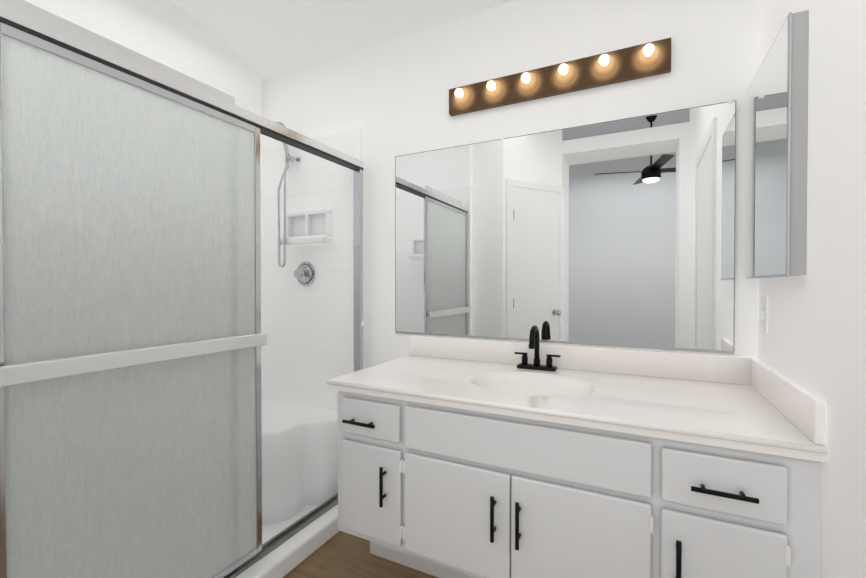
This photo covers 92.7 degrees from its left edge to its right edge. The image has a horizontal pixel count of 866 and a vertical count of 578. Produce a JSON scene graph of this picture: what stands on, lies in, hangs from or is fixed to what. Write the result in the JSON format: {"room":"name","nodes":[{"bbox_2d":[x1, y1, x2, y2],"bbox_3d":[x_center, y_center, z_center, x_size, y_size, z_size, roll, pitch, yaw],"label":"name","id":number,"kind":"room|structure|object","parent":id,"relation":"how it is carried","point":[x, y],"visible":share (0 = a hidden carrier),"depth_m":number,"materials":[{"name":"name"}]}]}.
{"room":"bathroom","nodes":[
{"label":"bathroom","id":0,"kind":"room"},
{"bbox_2d":[24,0,262,397],"bbox_3d":[-1.473,-1.160,1.843,0.100,4.600,1.635,0,1,27],"label":"wall","id":1,"kind":"structure","parent":0,"point":[171,34],"depth_m":2.06,"materials":[{"name":"paint"}]},
{"bbox_2d":[171,0,513,79],"bbox_3d":[0.429,-1.581,0.725,6.600,0.631,2.165,0,1,27],"label":"ceiling","id":2,"kind":"structure","parent":0,"point":[265,39],"depth_m":2.11,"materials":[{"name":"white paint"}]},
{"bbox_2d":[283,531,437,577],"bbox_3d":[-0.477,1.200,0.989,2.871,0.100,2.565,0,1,27],"label":"floor","id":3,"kind":"structure","parent":0,"point":[340,554],"depth_m":1.71,"materials":[{"name":"brown wood"}]},
{"bbox_2d":[235,398,338,577],"bbox_3d":[-1.005,0.913,1.740,0.846,0.456,1.433,0,1,27],"label":"shower base","id":4,"kind":"object","parent":3,"relation":"on","point":[299,461],"visible":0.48,"depth_m":1.99,"materials":[{"name":"white plastic"}]},
{"bbox_2d":[327,335,827,577],"bbox_3d":[0.374,0.694,1.509,1.424,0.900,0.655,0,1,27],"label":"bathroom vanity","id":5,"kind":"object","parent":3,"relation":"on","point":[464,458],"visible":1,"depth_m":1.23,"materials":[{"name":"white paint"}]},
{"bbox_2d":[514,325,560,371],"bbox_3d":[0.424,0.246,1.720,0.194,0.190,0.132,0,1,27],"label":"faucet","id":6,"kind":"object","parent":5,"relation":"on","point":[534,342],"visible":0.96,"depth_m":1.74,"materials":[{"name":"black metal"}]},
{"bbox_2d":[261,0,759,368],"bbox_3d":[0.079,-1.162,2.064,2.671,4.600,0.100,0,1,27],"label":"wall","id":7,"kind":"structure","parent":0,"point":[390,97],"depth_m":1.90,"materials":[{"name":"white paint"}]},
{"bbox_2d":[0,0,364,577],"bbox_3d":[-0.701,0.169,1.578,0.090,1.782,1.433,0,1,27],"label":"shower door frame","id":8,"kind":"object","parent":7,"relation":"attached to","point":[31,24],"visible":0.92,"depth_m":1.29,"materials":[{"name":"silver metal"}]},
{"bbox_2d":[1,34,255,577],"bbox_3d":[-0.851,0.205,1.288,0.005,1.610,0.707,0,1,27],"label":"shower door","id":9,"kind":"structure","parent":8,"relation":"in","point":[128,216],"depth_m":1.19,"materials":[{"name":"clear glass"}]},
{"bbox_2d":[280,209,333,245],"bbox_3d":[-0.720,-0.345,2.333,0.344,0.190,0.094,0,1,27],"label":"shower shelf","id":10,"kind":"object","parent":7,"relation":"attached to","point":[315,227],"visible":0.92,"depth_m":2.33,"materials":[{"name":"white plastic"}]},
{"bbox_2d":[262,127,363,410],"bbox_3d":[-0.718,0.132,2.408,0.750,2.005,0.030,0,1,27],"label":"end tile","id":11,"kind":"structure","parent":7,"relation":"attached to","point":[307,351],"depth_m":2.38,"materials":[{"name":"white tile"}]},
{"bbox_2d":[275,122,300,267],"bbox_3d":[-0.858,-0.534,2.367,0.114,0.826,0.156,0,1,27],"label":"shower head","id":12,"kind":"object","parent":11,"relation":"attached to","point":[288,158],"visible":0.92,"depth_m":2.34,"materials":[{"name":"silver metal"}]},
{"bbox_2d":[294,262,314,285],"bbox_3d":[-0.749,-0.087,2.365,0.147,0.140,0.069,0,1,27],"label":"shower valve","id":13,"kind":"object","parent":11,"relation":"attached to","point":[304,273],"visible":1,"depth_m":2.37,"materials":[{"name":"silver metal"}]},
{"bbox_2d":[449,37,670,115],"bbox_3d":[0.478,-0.894,1.749,0.925,0.120,0.106,0,1,27],"label":"sconce","id":14,"kind":"object","parent":7,"relation":"attached to","point":[653,58],"visible":1,"depth_m":1.72,"materials":[{"name":"brown metal"}]},
{"bbox_2d":[395,99,735,353],"bbox_3d":[0.450,-0.231,1.825,1.448,0.926,0.008,0,1,27],"label":"vanity mirror","id":15,"kind":"object","parent":7,"relation":"attached to","point":[618,233],"visible":1,"depth_m":1.74,"materials":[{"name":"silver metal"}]},
{"bbox_2d":[757,0,865,577],"bbox_3d":[0.648,-1.144,0.339,0.100,4.600,2.465,0,1,27],"label":"wall","id":16,"kind":"structure","parent":0,"point":[812,341],"depth_m":0.89,"materials":[{"name":"white paint"}]},
{"bbox_2d":[760,296,767,332],"bbox_3d":[1.107,0.085,1.386,0.012,0.120,0.075,0,1,27],"label":"switch plate","id":17,"kind":"object","parent":16,"relation":"attached to","point":[763,314],"visible":0.98,"depth_m":1.37,"materials":[{"name":"white plastic"}]},
{"bbox_2d":[745,10,808,278],"bbox_3d":[1.025,-0.368,1.251,0.040,0.670,0.473,0,1,27],"label":"medicine cabinet mirror","id":18,"kind":"object","parent":16,"relation":"attached to","point":[776,165],"visible":0.96,"depth_m":1.11,"materials":[{"name":"grey mirror"}]}
]}

